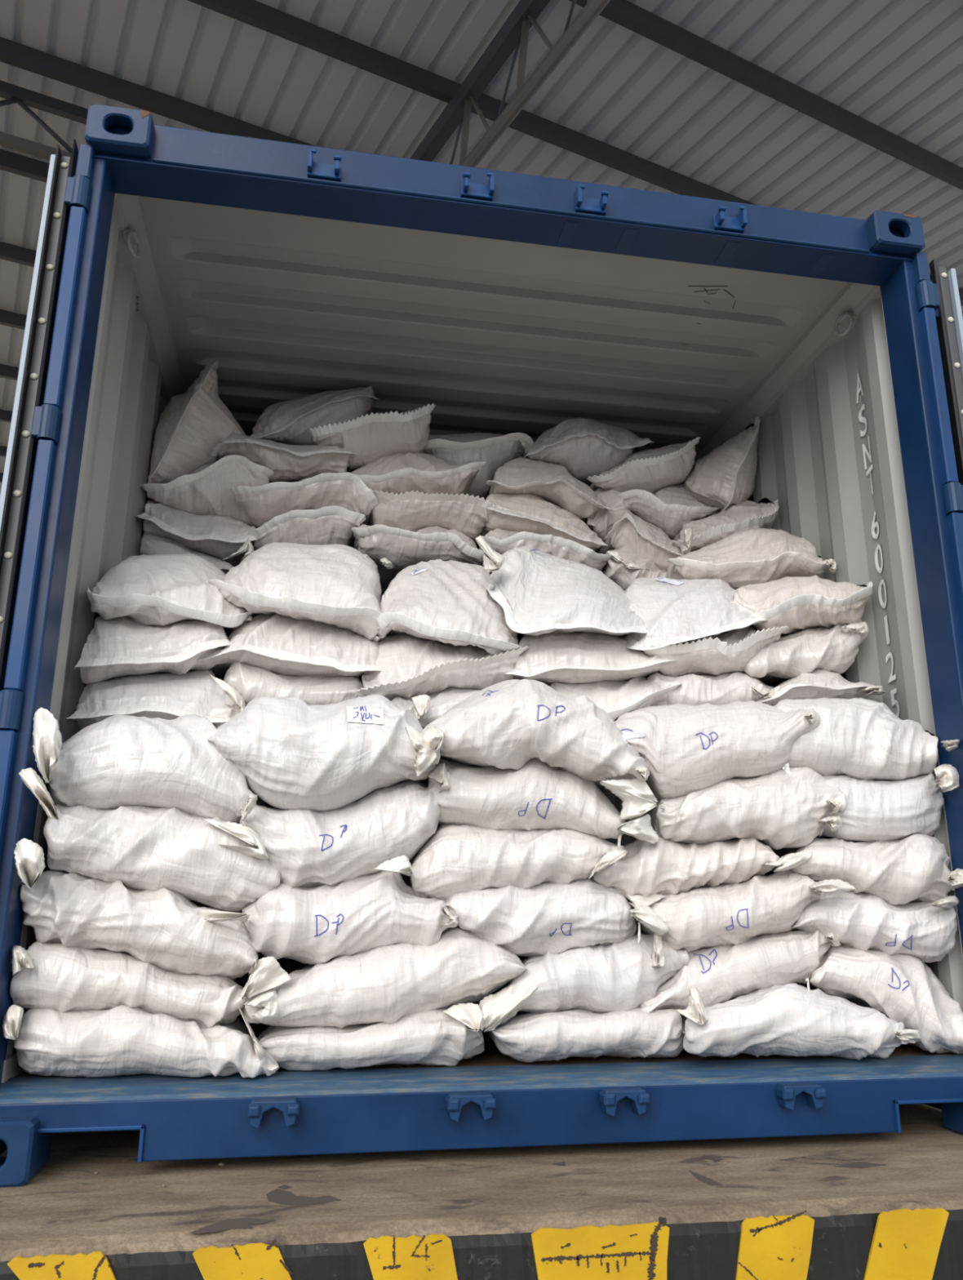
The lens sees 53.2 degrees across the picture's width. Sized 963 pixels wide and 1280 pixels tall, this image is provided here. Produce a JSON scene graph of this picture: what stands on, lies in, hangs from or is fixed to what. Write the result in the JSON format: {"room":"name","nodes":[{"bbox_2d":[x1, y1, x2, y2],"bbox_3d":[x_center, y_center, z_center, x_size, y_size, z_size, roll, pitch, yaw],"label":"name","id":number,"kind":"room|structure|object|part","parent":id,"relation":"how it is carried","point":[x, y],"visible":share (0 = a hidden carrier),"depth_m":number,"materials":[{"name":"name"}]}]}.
{"room":"warehouse loading dock","nodes":[
{"label":"warehouse loading dock","id":0,"kind":"room"},
{"bbox_2d":[0,0,962,494],"bbox_3d":[-4.646,-1.557,24.620,19.392,4.121,43.437,8,-17,-27],"label":"ceiling","id":1,"kind":"structure","parent":0,"point":[852,108],"depth_m":8.02,"materials":[{"name":"grey metal"}]},
{"bbox_2d":[0,80,88,160],"bbox_3d":[-3.994,-4.287,7.711,6.878,0.760,0.110,8,-17,-27],"label":"girder","id":2,"kind":"object","parent":1,"relation":"attached to","point":[24,97],"visible":0.17,"depth_m":7.87,"materials":[{"name":"grey metal"}]},
{"bbox_2d":[409,0,610,167],"bbox_3d":[-4.758,-2.556,16.123,0.134,2.936,28.378,8,-17,-27],"label":"roof truss","id":3,"kind":"object","parent":1,"relation":"attached to","point":[514,31],"visible":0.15,"depth_m":7.17,"materials":[{"name":"grey metal"}]},
{"bbox_3d":[-0.129,-4.081,7.743,0.056,0.663,0.226,6,-16,-19],"label":"web post","id":4,"kind":"part","parent":3,"relation":"part of","materials":[{"name":"grey metal"}]},
{"bbox_3d":[0.300,-4.223,6.966,0.056,0.663,0.226,6,-16,-19],"label":"web post","id":5,"kind":"part","parent":3,"relation":"part of","materials":[{"name":"grey metal"}]},
{"bbox_2d":[0,1103,962,1279],"bbox_3d":[-0.924,4.752,13.312,30.000,1.006,24.376,3,-16,-10],"label":"floor","id":6,"kind":"structure","parent":0,"point":[888,1206],"depth_m":1.78,"materials":[{"name":"concrete"}]},
{"bbox_2d":[0,103,962,1187],"bbox_3d":[-0.345,0.659,5.238,2.660,2.592,5.951,3,-16,-10],"label":"shipping container","id":7,"kind":"object","parent":6,"relation":"on","point":[504,302],"visible":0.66,"depth_m":2.85,"materials":[{"name":"blue metal"}]},
{"bbox_3d":[-1.552,1.779,4.765,0.051,0.148,5.702,3,-16,-10],"label":"rail","id":8,"kind":"part","parent":7,"relation":"part of","materials":[{"name":"metal"}]},
{"bbox_3d":[-1.044,-0.148,2.318,0.049,2.365,0.130,3,-16,-10],"label":"corner post","id":9,"kind":"part","parent":7,"relation":"part of","materials":[{"name":"blue metal"}]},
{"bbox_2d":[2,1004,279,1077],"bbox_3d":[-0.769,0.925,2.276,0.581,0.162,0.500,3,-16,-10],"label":"woven sack","id":10,"kind":"object","parent":7,"relation":"in","point":[122,1039],"visible":0.92,"depth_m":2.09,"materials":[{"name":"white plastic"}]},
{"bbox_2d":[9,940,291,1028],"bbox_3d":[-0.765,0.821,2.313,0.610,0.198,0.537,3,-16,-10],"label":"woven sack","id":11,"kind":"object","parent":10,"relation":"on","point":[59,977],"visible":0.82,"depth_m":2.14,"materials":[{"name":"white plastic"}]},
{"bbox_2d":[13,838,258,978],"bbox_3d":[-0.791,0.650,2.303,0.524,0.304,0.580,3,-16,-10],"label":"woven sack","id":12,"kind":"object","parent":11,"relation":"on","point":[163,928],"visible":0.89,"depth_m":2.15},
{"bbox_2d":[18,768,280,911],"bbox_3d":[-0.761,0.502,2.327,0.572,0.298,0.658,3,-16,-10],"label":"woven sack","id":13,"kind":"object","parent":12,"relation":"on","point":[215,863],"visible":0.88,"depth_m":2.21,"materials":[{"name":"white plastic"}]},
{"bbox_2d":[32,707,257,822],"bbox_3d":[-0.802,0.322,2.400,0.498,0.275,0.577,3,-16,-10],"label":"woven sack","id":14,"kind":"object","parent":13,"relation":"on","point":[114,762],"visible":0.86,"depth_m":2.25,"materials":[{"name":"white plastic"}]},
{"bbox_2d":[65,669,245,729],"bbox_3d":[-0.889,0.205,2.780,0.474,0.198,0.646,3,-16,-10],"label":"woven sack","id":15,"kind":"object","parent":14,"relation":"on","point":[168,696],"visible":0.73,"depth_m":2.55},
{"bbox_2d":[73,616,231,684],"bbox_3d":[-0.913,0.072,2.831,0.409,0.220,0.617,2,-16,-7],"label":"woven sack","id":16,"kind":"object","parent":15,"relation":"on","point":[117,646],"visible":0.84,"depth_m":2.59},
{"bbox_2d":[86,553,256,637],"bbox_3d":[-0.916,-0.127,2.911,0.466,0.314,0.659,4,-16,-13],"label":"woven sack","id":17,"kind":"object","parent":16,"relation":"on","point":[162,590],"visible":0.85,"depth_m":2.65,"materials":[{"name":"white plastic"}]},
{"bbox_2d":[223,661,366,706],"bbox_3d":[-0.561,0.188,2.914,0.408,0.170,0.563,3,-16,-10],"label":"woven sack","id":18,"kind":"object","parent":15,"relation":"on","point":[251,682],"visible":0.53,"depth_m":2.67,"materials":[{"name":"white plastic"}]},
{"bbox_2d":[196,613,381,680],"bbox_3d":[-0.572,0.053,2.920,0.573,0.212,0.634,3,-16,-10],"label":"woven sack","id":19,"kind":"object","parent":18,"relation":"on","point":[277,643],"visible":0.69,"depth_m":2.68,"materials":[{"name":"white plastic"}]},
{"bbox_2d":[208,542,388,641],"bbox_3d":[-0.555,-0.138,2.964,0.516,0.380,0.659,3,-16,-10],"label":"woven sack","id":20,"kind":"object","parent":19,"relation":"on","point":[338,585],"visible":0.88,"depth_m":2.71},
{"bbox_3d":[-1.526,-0.536,5.446,0.096,0.093,5.772,3,-16,-10],"label":"rail","id":21,"kind":"part","parent":7,"relation":"part of","materials":[{"name":"white metal"}]},
{"bbox_2d":[140,533,232,573],"bbox_3d":[-1.061,-0.241,3.572,0.317,0.192,0.576,3,-16,-10],"label":"woven sack","id":22,"kind":"object","parent":7,"relation":"in","point":[151,544],"visible":0.36,"depth_m":3.32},
{"bbox_2d":[136,498,256,567],"bbox_3d":[-1.014,-0.347,3.619,0.430,0.221,0.637,2,-16,-5],"label":"woven sack","id":23,"kind":"object","parent":22,"relation":"on","point":[220,537],"visible":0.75,"depth_m":3.36,"materials":[{"name":"white plastic"}]},
{"bbox_2d":[222,505,365,562],"bbox_3d":[-0.690,-0.319,3.605,0.476,0.300,0.726,3,-16,-10],"label":"woven sack","id":24,"kind":"object","parent":7,"relation":"in","point":[328,525],"visible":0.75,"depth_m":3.39,"materials":[{"name":"white plastic"}]},
{"bbox_2d":[229,472,377,528],"bbox_3d":[-0.670,-0.469,3.681,0.533,0.243,0.665,3,-16,-10],"label":"woven sack","id":25,"kind":"object","parent":24,"relation":"on","point":[261,504],"visible":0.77,"depth_m":3.42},
{"bbox_2d":[141,454,274,526],"bbox_3d":[-1.029,-0.511,3.684,0.474,0.287,0.656,3,-16,-10],"label":"woven sack","id":26,"kind":"object","parent":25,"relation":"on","point":[206,491],"visible":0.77,"depth_m":3.42,"materials":[{"name":"white fabric"}]},
{"bbox_2d":[147,360,245,483],"bbox_3d":[-1.056,-0.754,3.671,0.342,0.548,0.517,3,-16,-10],"label":"woven sack","id":27,"kind":"object","parent":26,"relation":"on","point":[193,423],"visible":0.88,"depth_m":3.47,"materials":[{"name":"white fabric"}]},
{"bbox_2d":[210,431,358,483],"bbox_3d":[-0.765,-0.632,3.763,0.536,0.197,0.652,3,-16,-10],"label":"woven sack","id":28,"kind":"object","parent":25,"relation":"on","point":[288,463],"visible":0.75,"depth_m":3.50,"materials":[{"name":"white fabric"}]},
{"bbox_2d":[250,386,379,444],"bbox_3d":[-0.689,-0.818,3.936,0.503,0.317,0.643,3,-16,-10],"label":"woven sack","id":29,"kind":"object","parent":28,"relation":"on","point":[289,422],"visible":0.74,"depth_m":3.67,"materials":[{"name":"white plastic"}]},
{"bbox_2d":[257,1002,484,1071],"bbox_3d":[-0.276,0.963,2.384,0.556,0.146,0.492,3,-16,-10],"label":"woven sack","id":30,"kind":"object","parent":7,"relation":"in","point":[448,1036],"visible":0.81,"depth_m":2.20,"materials":[{"name":"white plastic"}]},
{"bbox_2d":[243,926,526,1028],"bbox_3d":[-0.235,0.834,2.409,0.682,0.236,0.494,3,-16,-10],"label":"woven sack","id":31,"kind":"object","parent":30,"relation":"on","point":[387,984],"visible":0.91,"depth_m":2.22,"materials":[{"name":"white plastic"}]},
{"bbox_2d":[198,871,458,964],"bbox_3d":[-0.372,0.691,2.425,0.619,0.230,0.514,3,-16,-10],"label":"woven sack","id":32,"kind":"object","parent":31,"relation":"on","point":[323,923],"visible":0.95,"depth_m":2.25,"materials":[{"name":"white"}]},
{"bbox_2d":[239,780,440,887],"bbox_3d":[-0.360,0.510,2.496,0.544,0.288,0.482,5,-16,-16],"label":"woven sack","id":33,"kind":"object","parent":32,"relation":"on","point":[308,848],"visible":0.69,"depth_m":2.30,"materials":[{"name":"white"}]},
{"bbox_2d":[207,694,440,811],"bbox_3d":[-0.405,0.294,2.466,0.572,0.303,0.511,3,-16,-10],"label":"woven sack","id":34,"kind":"object","parent":33,"relation":"on","point":[291,753],"visible":0.88,"depth_m":2.28,"materials":[{"name":"white fabric"}]},
{"bbox_2d":[351,524,488,594],"bbox_3d":[-0.254,-0.268,3.640,0.498,0.290,0.726,3,-16,-10],"label":"woven sack","id":35,"kind":"object","parent":7,"relation":"in","point":[391,550],"visible":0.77,"depth_m":3.42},
{"bbox_2d":[367,488,494,544],"bbox_3d":[-0.203,-0.430,3.752,0.498,0.185,0.650,1,-15,-2],"label":"woven sack","id":36,"kind":"object","parent":35,"relation":"on","point":[412,511],"visible":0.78,"depth_m":3.50,"materials":[{"name":"white fabric"}]},
{"bbox_2d":[351,452,486,495],"bbox_3d":[-0.292,-0.579,3.813,0.545,0.236,0.648,3,-16,-10],"label":"woven sack","id":37,"kind":"object","parent":36,"relation":"on","point":[398,473],"visible":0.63,"depth_m":3.56,"materials":[{"name":"white fabric"}]},
{"bbox_2d":[308,403,435,472],"bbox_3d":[-0.452,-0.734,3.856,0.473,0.283,0.651,3,-16,-10],"label":"woven sack","id":38,"kind":"object","parent":37,"relation":"on","point":[372,437],"visible":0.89,"depth_m":3.60,"materials":[{"name":"white plastic"}]},
{"bbox_2d":[422,432,534,500],"bbox_3d":[-0.061,-0.668,4.047,0.467,0.328,0.659,3,-16,-10],"label":"woven sack","id":39,"kind":"object","parent":37,"relation":"on","point":[497,450],"visible":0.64,"depth_m":3.80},
{"bbox_3d":[0.125,1.023,2.228,2.340,0.048,0.158,3,-16,-10],"label":"threshold plate","id":40,"kind":"part","parent":7,"relation":"part of","materials":[{"name":"paint"}]},
{"bbox_3d":[0.138,1.062,2.142,2.340,0.116,0.014,3,-16,-10],"label":"door sill","id":41,"kind":"part","parent":7,"relation":"part of","materials":[{"name":"blue paint"}]},
{"bbox_2d":[479,528,613,574],"bbox_3d":[0.201,-0.268,3.735,0.507,0.211,0.653,3,-16,-10],"label":"woven sack","id":42,"kind":"object","parent":7,"relation":"in","point":[500,541],"visible":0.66,"depth_m":3.46,"materials":[{"name":"white fabric"}]},
{"bbox_2d":[476,493,608,551],"bbox_3d":[0.190,-0.403,3.821,0.493,0.274,0.652,3,-16,-10],"label":"woven sack","id":43,"kind":"object","parent":42,"relation":"on","point":[529,513],"visible":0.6,"depth_m":3.55,"materials":[{"name":"white plastic"}]},
{"bbox_2d":[485,457,613,522],"bbox_3d":[0.221,-0.552,3.890,0.494,0.269,0.663,3,-16,-10],"label":"woven sack","id":44,"kind":"object","parent":43,"relation":"on","point":[551,482],"visible":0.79,"depth_m":3.64,"materials":[{"name":"white plastic"}]},
{"bbox_2d":[523,417,654,486],"bbox_3d":[0.367,-0.742,4.064,0.544,0.297,0.649,4,-16,-15],"label":"woven sack","id":45,"kind":"object","parent":44,"relation":"on","point":[586,447],"visible":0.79,"depth_m":3.80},
{"bbox_2d":[487,1007,684,1062],"bbox_3d":[0.249,1.006,2.496,0.520,0.126,0.463,3,-16,-10],"label":"woven sack","id":46,"kind":"object","parent":7,"relation":"in","point":[527,1037],"visible":0.9,"depth_m":2.31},
{"bbox_2d":[476,932,689,1031],"bbox_3d":[0.244,0.881,2.515,0.598,0.240,0.514,3,-16,-10],"label":"woven sack","id":47,"kind":"object","parent":46,"relation":"on","point":[624,975],"visible":0.86,"depth_m":2.34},
{"bbox_2d":[444,877,669,956],"bbox_3d":[0.152,0.723,2.518,0.552,0.199,0.521,3,-16,-10],"label":"woven sack","id":48,"kind":"object","parent":47,"relation":"on","point":[555,918],"visible":0.8,"depth_m":2.35,"materials":[{"name":"white"}]},
{"bbox_2d":[373,823,627,901],"bbox_3d":[0.041,0.587,2.531,0.672,0.203,0.513,3,-16,-10],"label":"woven sack","id":49,"kind":"object","parent":48,"relation":"on","point":[456,859],"visible":0.88,"depth_m":2.35,"materials":[{"name":"white plastic"}]},
{"bbox_2d":[426,757,659,848],"bbox_3d":[0.133,0.443,2.591,0.610,0.251,0.530,3,-16,-10],"label":"woven sack","id":50,"kind":"object","parent":49,"relation":"on","point":[538,795],"visible":0.83,"depth_m":2.41,"materials":[{"name":"white"}]},
{"bbox_2d":[422,679,649,785],"bbox_3d":[0.123,0.255,2.575,0.631,0.277,0.510,3,-16,-10],"label":"woven sack","id":51,"kind":"object","parent":50,"relation":"on","point":[507,724],"visible":0.88,"depth_m":2.39,"materials":[{"name":"white"}]},
{"bbox_2d":[390,687,480,728],"bbox_3d":[-0.141,0.232,2.912,0.334,0.155,0.641,3,-16,-10],"label":"woven sack","id":52,"kind":"object","parent":51,"relation":"on","point":[427,708],"visible":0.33,"depth_m":2.70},
{"bbox_2d":[355,634,528,700],"bbox_3d":[-0.147,0.122,2.961,0.498,0.227,0.631,3,-16,-10],"label":"woven sack","id":53,"kind":"object","parent":52,"relation":"on","point":[410,665],"visible":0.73,"depth_m":2.72,"materials":[{"name":"white plastic"}]},
{"bbox_2d":[376,559,521,655],"bbox_3d":[-0.131,-0.085,3.001,0.451,0.382,0.664,3,-16,-10],"label":"woven sack","id":54,"kind":"object","parent":53,"relation":"on","point":[447,602],"visible":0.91,"depth_m":2.76,"materials":[{"name":"white fabric"}]},
{"bbox_2d":[549,675,682,721],"bbox_3d":[0.384,0.225,3.038,0.442,0.190,0.629,0,-15,2],"label":"woven sack","id":55,"kind":"object","parent":51,"relation":"on","point":[616,698],"visible":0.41,"depth_m":2.81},
{"bbox_2d":[503,631,677,685],"bbox_3d":[0.283,0.090,3.061,0.528,0.204,0.606,3,-16,-10],"label":"woven sack","id":56,"kind":"object","parent":55,"relation":"on","point":[573,657],"visible":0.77,"depth_m":2.81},
{"bbox_2d":[475,535,648,642],"bbox_3d":[0.222,-0.114,3.089,0.591,0.384,0.677,3,-16,-10],"label":"woven sack","id":57,"kind":"object","parent":56,"relation":"on","point":[539,593],"visible":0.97,"depth_m":2.84,"materials":[{"name":"white"}]},
{"bbox_2d":[625,869,856,952],"bbox_3d":[0.635,0.728,2.599,0.598,0.209,0.512,3,-16,-10],"label":"woven sack","id":58,"kind":"object","parent":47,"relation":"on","point":[773,902],"visible":0.78,"depth_m":2.42,"materials":[{"name":"white"}]},
{"bbox_2d":[591,835,813,902],"bbox_3d":[0.543,0.628,2.639,0.582,0.190,0.524,3,-16,-10],"label":"woven sack","id":59,"kind":"object","parent":58,"relation":"on","point":[667,866],"visible":0.77,"depth_m":2.46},
{"bbox_2d":[600,766,846,849],"bbox_3d":[0.628,0.469,2.670,0.764,0.232,0.526,3,-16,-10],"label":"woven sack","id":60,"kind":"object","parent":59,"relation":"on","point":[778,810],"visible":0.88,"depth_m":2.49,"materials":[{"name":"white plastic"}]},
{"bbox_2d":[613,700,820,800],"bbox_3d":[0.632,0.323,2.725,0.634,0.292,0.493,3,-16,-10],"label":"woven sack","id":61,"kind":"object","parent":60,"relation":"on","point":[686,749],"visible":0.82,"depth_m":2.53,"materials":[{"name":"white"}]},
{"bbox_2d":[647,671,780,706],"bbox_3d":[0.685,0.205,3.117,0.480,0.170,0.598,3,-16,-10],"label":"woven sack","id":62,"kind":"object","parent":61,"relation":"on","point":[725,688],"visible":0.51,"depth_m":2.88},
{"bbox_2d":[643,624,788,675],"bbox_3d":[0.667,0.068,3.132,0.490,0.200,0.620,3,-16,-10],"label":"woven sack","id":63,"kind":"object","parent":62,"relation":"on","point":[728,651],"visible":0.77,"depth_m":2.88,"materials":[{"name":"white plastic"}]},
{"bbox_2d":[622,577,768,650],"bbox_3d":[0.657,-0.056,3.172,0.539,0.354,0.660,3,-16,-10],"label":"woven sack","id":64,"kind":"object","parent":63,"relation":"on","point":[673,611],"visible":0.67,"depth_m":2.92,"materials":[{"name":"white fabric"}]},
{"bbox_2d":[665,528,837,589],"bbox_3d":[0.892,-0.278,3.460,0.582,0.283,0.597,3,-16,-10],"label":"woven sack","id":65,"kind":"object","parent":64,"relation":"on","point":[753,556],"visible":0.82,"depth_m":3.28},
{"bbox_2d":[671,497,778,554],"bbox_3d":[0.889,-0.384,3.908,0.451,0.306,0.676,3,-16,-10],"label":"woven sack","id":66,"kind":"object","parent":65,"relation":"on","point":[694,535],"visible":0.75,"depth_m":3.66,"materials":[{"name":"white fabric"}]},
{"bbox_2d":[616,484,719,539],"bbox_3d":[0.686,-0.477,3.999,0.418,0.250,0.644,3,-16,-10],"label":"woven sack","id":67,"kind":"object","parent":66,"relation":"on","point":[671,508],"visible":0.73,"depth_m":3.73,"materials":[{"name":"white fabric"}]},
{"bbox_2d":[586,437,700,493],"bbox_3d":[0.596,-0.646,4.017,0.494,0.265,0.660,3,-16,-10],"label":"woven sack","id":68,"kind":"object","parent":67,"relation":"on","point":[651,470],"visible":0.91,"depth_m":3.75,"materials":[{"name":"white plastic"}]},
{"bbox_2d":[652,482,720,516],"bbox_3d":[0.807,-0.530,4.110,0.396,0.199,0.540,3,-16,-10],"label":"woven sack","id":69,"kind":"object","parent":66,"relation":"on","point":[680,486],"visible":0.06,"depth_m":3.88,"materials":[{"name":"white fabric"}]},
{"bbox_2d":[682,417,760,511],"bbox_3d":[0.954,-0.676,3.967,0.320,0.433,0.470,3,-16,-10],"label":"woven sack","id":70,"kind":"object","parent":66,"relation":"on","point":[724,477],"visible":0.94,"depth_m":3.81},
{"bbox_2d":[730,574,873,636],"bbox_3d":[0.958,-0.071,3.230,0.501,0.244,0.637,3,-16,-10],"label":"woven sack","id":71,"kind":"object","parent":63,"relation":"on","point":[799,603],"visible":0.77,"depth_m":2.99,"materials":[{"name":"white plastic"}]},
{"bbox_2d":[755,669,885,706],"bbox_3d":[0.993,0.190,3.171,0.448,0.160,0.624,3,-16,-10],"label":"woven sack","id":72,"kind":"object","parent":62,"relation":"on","point":[819,683],"visible":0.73,"depth_m":2.92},
{"bbox_2d":[743,619,868,685],"bbox_3d":[0.972,0.067,3.222,0.428,0.238,0.609,3,-16,-10],"label":"woven sack","id":73,"kind":"object","parent":72,"relation":"on","point":[835,648],"visible":0.77,"depth_m":2.98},
{"bbox_2d":[601,545,666,591],"bbox_3d":[0.564,-0.227,3.771,0.294,0.204,0.564,3,-16,-10],"label":"woven sack","id":74,"kind":"object","parent":7,"relation":"in","point":[625,566],"visible":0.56,"depth_m":3.53,"materials":[{"name":"white plastic"}]},
{"bbox_2d":[597,509,684,571],"bbox_3d":[0.587,-0.331,3.880,0.332,0.282,0.657,3,-16,-10],"label":"woven sack","id":75,"kind":"object","parent":74,"relation":"on","point":[644,537],"visible":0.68,"depth_m":3.62,"materials":[{"name":"white plastic"}]},
{"bbox_2d":[585,487,631,552],"bbox_3d":[0.499,-0.470,3.971,0.220,0.280,0.536,1,-15,-2],"label":"woven sack","id":76,"kind":"object","parent":75,"relation":"on","point":[601,522],"visible":0.43,"depth_m":3.72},
{"bbox_3d":[0.774,-0.419,5.835,0.096,0.093,5.772,3,-16,-10],"label":"rail","id":77,"kind":"part","parent":7,"relation":"part of","materials":[{"name":"white metal"}]},
{"bbox_2d":[675,982,921,1060],"bbox_3d":[0.759,0.985,2.517,0.660,0.182,0.490,3,-16,-10],"label":"woven sack","id":78,"kind":"object","parent":7,"relation":"in","point":[788,1020],"visible":0.99,"depth_m":2.33,"materials":[{"name":"white plastic"}]},
{"bbox_2d":[640,928,841,1013],"bbox_3d":[0.656,0.895,2.618,0.598,0.215,0.478,3,-16,-10],"label":"woven sack","id":79,"kind":"object","parent":78,"relation":"on","point":[721,974],"visible":0.74,"depth_m":2.43,"materials":[{"name":"white"}]},
{"bbox_2d":[796,943,962,1053],"bbox_3d":[1.023,0.975,2.657,0.430,0.277,0.468,3,-16,-10],"label":"woven sack","id":80,"kind":"object","parent":7,"relation":"in","point":[903,988],"visible":0.79,"depth_m":2.47,"materials":[{"name":"white"}]},
{"bbox_2d":[791,890,959,962],"bbox_3d":[1.009,0.793,2.681,0.463,0.194,0.516,3,-16,-10],"label":"woven sack","id":81,"kind":"object","parent":80,"relation":"on","point":[926,931],"visible":0.82,"depth_m":2.51,"materials":[{"name":"white"}]},
{"bbox_2d":[772,833,962,905],"bbox_3d":[1.014,0.642,2.701,0.474,0.198,0.537,3,-16,-10],"label":"woven sack","id":82,"kind":"object","parent":81,"relation":"on","point":[914,868],"visible":0.73,"depth_m":2.53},
{"bbox_2d":[817,764,959,841],"bbox_3d":[1.053,0.479,2.758,0.411,0.216,0.550,3,-16,-10],"label":"woven sack","id":83,"kind":"object","parent":82,"relation":"on","point":[875,811],"visible":0.8,"depth_m":2.59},
{"bbox_2d":[774,697,959,781],"bbox_3d":[1.010,0.291,2.796,0.507,0.255,0.584,3,-16,-10],"label":"woven sack","id":84,"kind":"object","parent":83,"relation":"on","point":[860,738],"visible":0.73,"depth_m":2.64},
{"bbox_3d":[1.309,-0.029,2.716,0.049,2.365,0.130,3,-16,-10],"label":"corner post","id":85,"kind":"part","parent":7,"relation":"part of","materials":[{"name":"blue metal"}]},
{"bbox_3d":[0.793,1.898,5.162,0.051,0.148,5.702,3,-16,-10],"label":"rail","id":86,"kind":"part","parent":7,"relation":"part of","materials":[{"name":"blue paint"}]},
{"bbox_3d":[1.397,-1.027,2.979,0.079,0.070,0.020,3,-16,-10],"label":"hinge blade","id":87,"kind":"part","parent":7,"relation":"part of","materials":[{"name":"blue paint"}]},
{"bbox_3d":[1.341,0.080,3.266,0.043,2.270,1.145,3,-16,-10],"label":"door panel","id":88,"kind":"part","parent":7,"relation":"part of","materials":[{"name":"blue paint"}]}
]}

